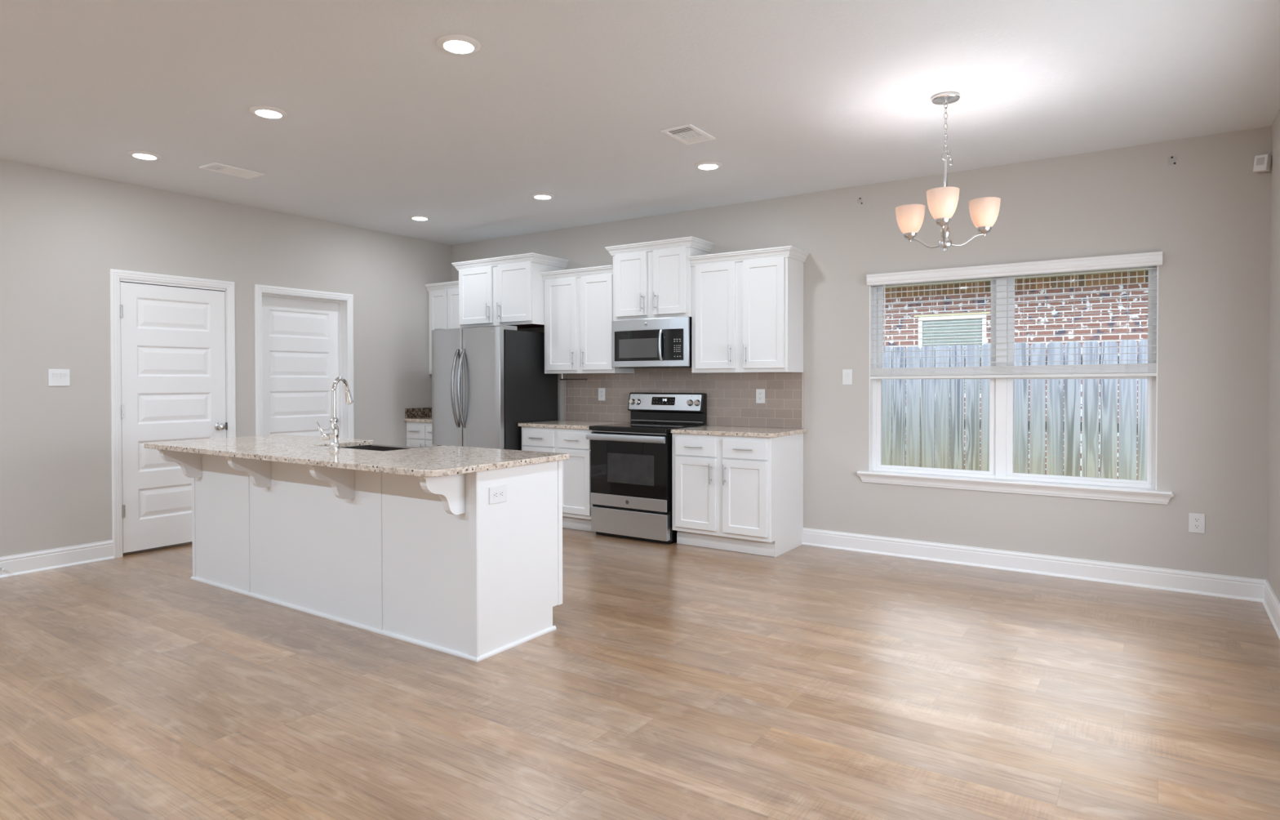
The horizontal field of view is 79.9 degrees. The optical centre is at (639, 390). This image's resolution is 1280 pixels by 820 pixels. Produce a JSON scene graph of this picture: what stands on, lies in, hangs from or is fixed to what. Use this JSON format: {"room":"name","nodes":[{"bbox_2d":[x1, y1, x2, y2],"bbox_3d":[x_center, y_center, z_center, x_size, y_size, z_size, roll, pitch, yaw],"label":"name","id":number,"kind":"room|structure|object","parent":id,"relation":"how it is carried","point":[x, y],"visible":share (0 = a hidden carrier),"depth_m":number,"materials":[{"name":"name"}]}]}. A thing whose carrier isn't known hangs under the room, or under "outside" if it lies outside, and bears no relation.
{"room":"open-plan kitchen","nodes":[
{"label":"open-plan kitchen","id":0,"kind":"room"},
{"bbox_2d":[0,159,451,556],"bbox_3d":[-4.475,-0.139,4.843,0.160,2.764,8.760,0,1,34],"label":"wall","id":1,"kind":"structure","parent":0,"point":[62,233],"depth_m":5.55,"materials":[{"name":"beige paint"}]},
{"bbox_2d":[0,539,114,577],"bbox_3d":[-4.618,1.180,4.481,0.024,0.136,7.970,0,1,34],"label":"baseboard","id":2,"kind":"structure","parent":1,"relation":"attached to","point":[57,557],"depth_m":5.31,"materials":[{"name":"white paint"}]},
{"bbox_2d":[48,368,70,386],"bbox_3d":[-4.046,-0.088,5.324,0.011,0.118,0.127,0,1,34],"label":"light switch","id":3,"kind":"object","parent":1,"relation":"attached to","point":[56,377],"visible":1,"depth_m":5.32,"materials":[{"name":"white plastic"}]},
{"bbox_2d":[109,268,235,558],"bbox_3d":[-3.619,0.168,5.970,0.120,2.117,0.909,0,1,34],"label":"door","id":4,"kind":"structure","parent":1,"relation":"in","point":[172,348],"depth_m":5.89,"materials":[{"name":"white paint"}]},
{"bbox_2d":[253,284,354,439],"bbox_3d":[-3.060,0.155,6.924,0.176,2.116,0.955,0,1,34],"label":"door","id":5,"kind":"structure","parent":1,"relation":"in","point":[302,344],"depth_m":6.96,"materials":[{"name":"white paint"}]},
{"bbox_2d":[0,527,1279,819],"bbox_3d":[-1.612,1.316,2.807,7.681,0.100,8.960,0,1,34],"label":"floor","id":6,"kind":"structure","parent":0,"point":[673,681],"depth_m":3.12,"materials":[{"name":"brown wood"}]},
{"bbox_2d":[157,448,562,662],"bbox_3d":[-1.737,0.802,4.436,2.653,0.884,0.873,0,1,34],"label":"kitchen island","id":7,"kind":"object","parent":6,"relation":"on","point":[428,562],"visible":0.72,"depth_m":3.94,"materials":[{"name":"white paint"}]},
{"bbox_2d":[143,434,568,476],"bbox_3d":[-1.736,0.346,4.393,2.677,0.030,0.929,0,1,34],"label":"island countertop","id":8,"kind":"structure","parent":7,"relation":"on","point":[446,460],"depth_m":4.00,"materials":[{"name":"beige stone"}]},
{"bbox_2d":[315,376,353,448],"bbox_3d":[-1.729,0.125,4.413,0.129,0.410,0.248,0,1,27],"label":"kitchen faucet","id":9,"kind":"object","parent":8,"relation":"on","point":[333,435],"visible":1,"depth_m":4.32,"materials":[{"name":"silver metal"}]},
{"bbox_2d":[328,417,339,448],"bbox_3d":[-1.734,0.241,4.329,0.060,0.180,0.060,0,1,34],"label":"faucet","id":10,"kind":"object","parent":9,"relation":"on","point":[333,435],"depth_m":4.31,"materials":[{"name":"silver metal"}]},
{"bbox_2d":[343,444,417,450],"bbox_3d":[-1.564,0.476,4.573,0.726,0.243,0.487,0,1,34],"label":"sink","id":11,"kind":"object","parent":8,"relation":"in","point":[373,446],"visible":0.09,"depth_m":4.85,"materials":[{"name":"metal"}]},
{"bbox_2d":[343,444,370,449],"bbox_3d":[-1.571,0.468,4.563,0.726,0.218,0.464,0,1,34],"label":"basin","id":12,"kind":"object","parent":11,"relation":"in","point":[366,446],"depth_m":4.88,"materials":[{"name":"metal"}]},
{"bbox_2d":[488,484,506,503],"bbox_3d":[-0.677,0.497,3.648,0.008,0.080,0.117,0,1,34],"label":"wall outlet","id":13,"kind":"object","parent":7,"relation":"attached to","point":[497,494],"visible":1,"depth_m":3.64,"materials":[{"name":"white plastic"}]},
{"bbox_2d":[493,491,497,497],"bbox_3d":[-0.686,0.497,3.630,0.002,0.034,0.027,0,1,34],"label":"receptacle","id":14,"kind":"object","parent":13,"relation":"attached to","point":[495,493],"depth_m":3.63,"materials":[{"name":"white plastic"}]},
{"bbox_2d":[499,490,503,497],"bbox_3d":[-0.664,0.497,3.663,0.002,0.034,0.027,0,1,34],"label":"receptacle","id":15,"kind":"object","parent":13,"relation":"attached to","point":[501,492],"depth_m":3.66,"materials":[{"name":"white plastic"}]},
{"bbox_2d":[406,421,437,447],"bbox_3d":[-1.964,0.757,7.850,0.636,0.884,0.665,0,1,34],"label":"base cabinet","id":16,"kind":"object","parent":6,"relation":"on","point":[419,434],"visible":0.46,"depth_m":7.66,"materials":[{"name":"white paint"}]},
{"bbox_2d":[404,407,431,422],"bbox_3d":[-1.958,0.249,7.853,0.638,0.132,0.638,0,1,34],"label":"countertop","id":17,"kind":"structure","parent":16,"relation":"on","point":[420,414],"depth_m":7.84,"materials":[{"name":"beige stone"}]},
{"bbox_2d":[431,324,557,449],"bbox_3d":[-1.419,0.311,7.266,0.891,1.790,0.922,0,1,34],"label":"refrigerator","id":18,"kind":"object","parent":6,"relation":"on","point":[486,381],"visible":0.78,"depth_m":6.92,"materials":[{"name":"metal"}]},
{"bbox_2d":[521,426,595,532],"bbox_3d":[-0.583,0.768,6.916,0.806,0.884,0.665,0,1,34],"label":"base cabinet","id":19,"kind":"object","parent":6,"relation":"on","point":[576,470],"visible":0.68,"depth_m":6.58,"materials":[{"name":"white paint"}]},
{"bbox_2d":[518,419,632,429],"bbox_3d":[-0.582,0.310,6.927,0.828,0.030,0.633,0,1,34],"label":"countertop","id":20,"kind":"structure","parent":19,"relation":"on","point":[583,424],"depth_m":6.83,"materials":[{"name":"beige stone"}]},
{"bbox_2d":[586,392,706,543],"bbox_3d":[0.059,0.620,6.445,0.771,1.190,0.685,0,1,34],"label":"electric range","id":21,"kind":"object","parent":6,"relation":"on","point":[631,492],"visible":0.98,"depth_m":6.24,"materials":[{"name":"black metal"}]},
{"bbox_2d":[586,431,677,543],"bbox_3d":[0.058,0.762,6.448,0.767,0.905,0.685,0,1,34],"label":"oven","id":22,"kind":"object","parent":21,"relation":"in","point":[631,492],"depth_m":6.18,"materials":[{"name":"black glass"}]},
{"bbox_2d":[588,422,701,432],"bbox_3d":[0.045,0.313,6.421,0.761,0.034,0.572,0,1,34],"label":"cooktop","id":23,"kind":"object","parent":21,"relation":"in","point":[620,427],"depth_m":6.27,"materials":[{"name":"black glass"}]},
{"bbox_2d":[671,432,803,556],"bbox_3d":[0.757,0.778,6.010,0.843,0.884,0.665,0,1,34],"label":"base cabinet","id":24,"kind":"object","parent":6,"relation":"on","point":[744,494],"visible":0.97,"depth_m":5.78,"materials":[{"name":"white paint"}]},
{"bbox_2d":[671,425,806,437],"bbox_3d":[0.778,0.320,6.008,0.872,0.030,0.633,0,1,34],"label":"countertop","id":25,"kind":"structure","parent":24,"relation":"on","point":[766,432],"depth_m":5.85,"materials":[{"name":"beige stone"}]},
{"bbox_2d":[0,0,1279,244],"bbox_3d":[-1.605,-1.574,2.785,7.201,0.150,8.920,0,1,34],"label":"ceiling","id":26,"kind":"structure","parent":0,"point":[570,100],"depth_m":3.87,"materials":[{"name":"white paint"}]},
{"bbox_2d":[127,150,161,159],"bbox_3d":[-3.211,-1.516,4.954,0.188,0.017,0.188,0,1,34],"label":"recessed light","id":27,"kind":"object","parent":26,"relation":"in","point":[139,154],"visible":1,"depth_m":4.92,"materials":[{"name":"white plastic"}]},
{"bbox_2d":[199,162,264,178],"bbox_3d":[-2.838,-1.526,5.322,0.206,0.008,0.350,0,1,34],"label":"ceiling vent","id":28,"kind":"object","parent":26,"relation":"in","point":[215,166],"visible":1,"depth_m":5.31,"materials":[{"name":"white metal"}]},
{"bbox_2d":[248,106,287,118],"bbox_3d":[-2.024,-1.508,4.164,0.188,0.017,0.188,0,1,34],"label":"recessed light","id":29,"kind":"object","parent":26,"relation":"in","point":[268,112],"visible":1,"depth_m":4.13,"materials":[{"name":"white plastic"}]},
{"bbox_2d":[408,215,430,220],"bbox_3d":[-1.979,-1.544,6.864,0.188,0.017,0.188,0,1,34],"label":"recessed light","id":30,"kind":"object","parent":26,"relation":"in","point":[414,217],"visible":1,"depth_m":6.83,"materials":[{"name":"white plastic"}]},
{"bbox_2d":[436,34,480,53],"bbox_3d":[-0.790,-1.498,3.330,0.188,0.017,0.188,0,1,34],"label":"recessed light","id":31,"kind":"object","parent":26,"relation":"in","point":[456,44],"visible":1,"depth_m":3.30,"materials":[{"name":"white paint"}]},
{"bbox_2d":[530,192,554,199],"bbox_3d":[-0.773,-1.535,6.068,0.188,0.017,0.188,0,1,34],"label":"recessed light","id":32,"kind":"object","parent":26,"relation":"in","point":[540,195],"visible":1,"depth_m":6.03,"materials":[{"name":"white plastic"}]},
{"bbox_2d":[660,124,715,144],"bbox_3d":[0.289,-1.521,4.552,0.204,0.008,0.314,0,1,34],"label":"ceiling vent","id":33,"kind":"object","parent":26,"relation":"in","point":[688,134],"visible":1,"depth_m":4.54,"materials":[{"name":"white metal"}]},
{"bbox_2d":[694,161,722,169],"bbox_3d":[0.466,-1.525,5.209,0.188,0.017,0.188,0,1,34],"label":"recessed light","id":34,"kind":"object","parent":26,"relation":"in","point":[703,165],"visible":1,"depth_m":5.17,"materials":[{"name":"white plastic"}]},
{"bbox_2d":[895,91,1000,251],"bbox_3d":[1.547,-1.119,3.934,0.514,0.799,0.494,0,1,34],"label":"chandelier","id":35,"kind":"object","parent":26,"relation":"hanging from","point":[942,202],"visible":1,"depth_m":3.94,"materials":[{"name":"white glass"}]},
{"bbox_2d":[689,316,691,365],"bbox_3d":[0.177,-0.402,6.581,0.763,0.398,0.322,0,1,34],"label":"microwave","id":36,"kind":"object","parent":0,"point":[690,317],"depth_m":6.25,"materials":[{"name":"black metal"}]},
{"bbox_2d":[450,125,1271,579],"bbox_3d":[0.850,-0.169,6.433,6.881,2.764,0.160,0,1,34],"label":"wall","id":37,"kind":"structure","parent":0,"point":[1207,213],"depth_m":4.99,"materials":[{"name":"beige paint"}]},
{"bbox_2d":[425,280,458,373],"bbox_3d":[-1.887,-0.637,7.957,0.628,0.939,0.368,0,1,34],"label":"upper cabinet","id":38,"kind":"object","parent":37,"relation":"attached to","point":[443,297],"visible":0.33,"depth_m":7.88,"materials":[{"name":"white paint"}]},
{"bbox_2d":[451,252,568,328],"bbox_3d":[-1.269,-0.933,7.438,1.066,0.638,0.528,0,1,34],"label":"upper cabinet","id":39,"kind":"object","parent":37,"relation":"attached to","point":[508,290],"visible":0.95,"depth_m":7.19,"materials":[{"name":"white paint"}]},
{"bbox_2d":[540,264,634,373],"bbox_3d":[-0.486,-0.624,7.010,0.808,0.937,0.368,0,1,34],"label":"upper cabinet","id":40,"kind":"object","parent":37,"relation":"attached to","point":[579,302],"visible":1,"depth_m":6.89,"materials":[{"name":"white paint"}]},
{"bbox_2d":[560,373,586,380],"bbox_3d":[-0.624,-0.130,7.140,0.319,0.077,0.050,0,1,34],"label":"paper towel holder","id":41,"kind":"object","parent":40,"relation":"attached to","point":[585,379],"visible":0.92,"depth_m":7.14,"materials":[{"name":"black metal"}]},
{"bbox_2d":[604,235,715,320],"bbox_3d":[0.164,-0.923,6.551,0.874,0.639,0.392,0,1,34],"label":"upper cabinet","id":42,"kind":"object","parent":37,"relation":"attached to","point":[652,279],"visible":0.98,"depth_m":6.40,"materials":[{"name":"white paint"}]},
{"bbox_2d":[612,316,691,368],"bbox_3d":[0.151,-0.397,6.543,0.767,0.410,0.415,0,1,34],"label":"microwave oven","id":43,"kind":"object","parent":42,"relation":"attached to","point":[660,342],"visible":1,"depth_m":6.37,"materials":[{"name":"silver metal"}]},
{"bbox_2d":[564,367,803,428],"bbox_3d":[0.283,0.045,6.715,2.434,0.501,0.010,0,1,34],"label":"tile backsplash","id":44,"kind":"structure","parent":37,"relation":"attached to","point":[731,397],"depth_m":6.50,"materials":[{"name":"beige tile"}]},
{"bbox_2d":[598,387,604,399],"bbox_3d":[-0.358,0.037,7.140,0.080,0.117,0.008,0,1,34],"label":"wall outlet","id":45,"kind":"object","parent":44,"relation":"attached to","point":[601,390],"visible":1,"depth_m":7.14,"materials":[{"name":"white plastic"}]},
{"bbox_2d":[755,388,764,403],"bbox_3d":[0.983,0.047,6.234,0.080,0.117,0.008,0,1,34],"label":"wall outlet","id":46,"kind":"object","parent":44,"relation":"attached to","point":[760,393],"visible":1,"depth_m":6.23,"materials":[{"name":"white plastic"}]},
{"bbox_2d":[688,245,809,373],"bbox_3d":[0.861,-0.613,6.099,0.886,0.942,0.368,0,1,34],"label":"upper cabinet","id":47,"kind":"object","parent":37,"relation":"attached to","point":[747,306],"visible":1,"depth_m":5.96,"materials":[{"name":"white paint"}]},
{"bbox_2d":[842,368,852,384],"bbox_3d":[1.582,-0.100,5.835,0.077,0.118,0.011,0,1,34],"label":"light switch","id":48,"kind":"object","parent":37,"relation":"attached to","point":[846,373],"visible":1,"depth_m":5.83,"materials":[{"name":"white plastic"}]},
{"bbox_2d":[856,196,862,204],"bbox_3d":[1.658,-1.430,5.771,0.046,0.054,0.002,0,1,34],"label":"bracket patch","id":49,"kind":"object","parent":37,"relation":"attached to","point":[859,200],"visible":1,"depth_m":5.77,"materials":[{"name":"grey"}]},
{"bbox_2d":[857,266,1173,504],"bbox_3d":[2.497,-0.063,5.280,1.959,1.520,0.208,0,1,34],"label":"window","id":50,"kind":"structure","parent":37,"relation":"in","point":[1001,477],"depth_m":5.30,"materials":[{"name":"white paint"}]},
{"bbox_2d":[866,251,1162,378],"bbox_3d":[2.474,-0.467,5.233,1.820,0.778,0.122,0,1,34],"label":"window blind","id":51,"kind":"object","parent":50,"relation":"attached to","point":[1144,260],"visible":1,"depth_m":5.16,"materials":[{"name":"white plastic"}]},
{"bbox_2d":[802,527,1265,602],"bbox_3d":[2.469,1.162,5.246,2.854,0.131,0.024,0,1,34],"label":"baseboard","id":52,"kind":"structure","parent":37,"relation":"attached to","point":[1234,587],"depth_m":5.07,"materials":[{"name":"white paint"}]},
{"bbox_2d":[1167,155,1177,165],"bbox_3d":[3.266,-1.409,4.684,0.052,0.056,0.002,0,1,34],"label":"bracket patch","id":53,"kind":"object","parent":37,"relation":"attached to","point":[1172,160],"visible":1,"depth_m":4.68,"materials":[{"name":"grey"}]},
{"bbox_2d":[1188,512,1204,533],"bbox_3d":[3.379,0.805,4.636,0.080,0.117,0.008,0,1,34],"label":"wall outlet","id":54,"kind":"object","parent":37,"relation":"attached to","point":[1196,521],"visible":1,"depth_m":4.63,"materials":[{"name":"white plastic"}]},
{"bbox_2d":[1193,524,1199,528],"bbox_3d":[3.377,0.825,4.634,0.034,0.027,0.002,0,1,34],"label":"receptacle","id":55,"kind":"object","parent":54,"relation":"attached to","point":[1195,526],"depth_m":4.63,"materials":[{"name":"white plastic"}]},
{"bbox_2d":[1193,517,1199,522],"bbox_3d":[3.377,0.786,4.633,0.034,0.027,0.002,0,1,34],"label":"receptacle","id":56,"kind":"object","parent":54,"relation":"attached to","point":[1195,519],"depth_m":4.63,"materials":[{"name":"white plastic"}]},
{"bbox_2d":[1266,107,1279,602],"bbox_3d":[1.359,-0.096,0.899,0.160,2.764,8.760,0,1,34],"label":"wall","id":57,"kind":"structure","parent":0,"point":[1273,467],"depth_m":4.24,"materials":[{"name":"beige paint"}]},
{"bbox_2d":[1253,154,1271,173],"bbox_3d":[3.599,-1.309,4.414,0.066,0.097,0.074,0,1,-26],"label":"sensor","id":58,"kind":"object","parent":57,"relation":"attached to","point":[1262,163],"visible":1,"depth_m":4.39,"materials":[{"name":"white plastic"}]},
{"bbox_2d":[1262,579,1279,639],"bbox_3d":[1.239,1.221,0.902,0.024,0.131,8.600,0,1,34],"label":"baseboard","id":59,"kind":"structure","parent":57,"relation":"attached to","point":[1271,603],"depth_m":4.14,"materials":[{"name":"white paint"}]},
{"label":"outside","id":60,"kind":"structure","parent":0,"visible":0},
{"bbox_3d":[3.755,1.564,7.964,26.000,0.150,5.590,0,1,34],"label":"yard","id":61,"kind":"structure","parent":60,"visible":0},
{"bbox_2d":[881,339,1147,480],"bbox_3d":[3.751,0.508,7.400,3.812,1.937,0.056,0,1,34],"label":"fence","id":62,"kind":"object","parent":61,"relation":"on","point":[927,422],"visible":0.39,"depth_m":7.34,"materials":[{"name":"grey wood"}]},
{"bbox_2d":[883,266,1148,479],"bbox_3d":[6.268,-1.314,11.650,16.000,5.500,4.600,0,1,34],"label":"house","id":63,"kind":"structure","parent":61,"relation":"on","point":[1056,338],"depth_m":10.28,"materials":[{"name":"red brick"}]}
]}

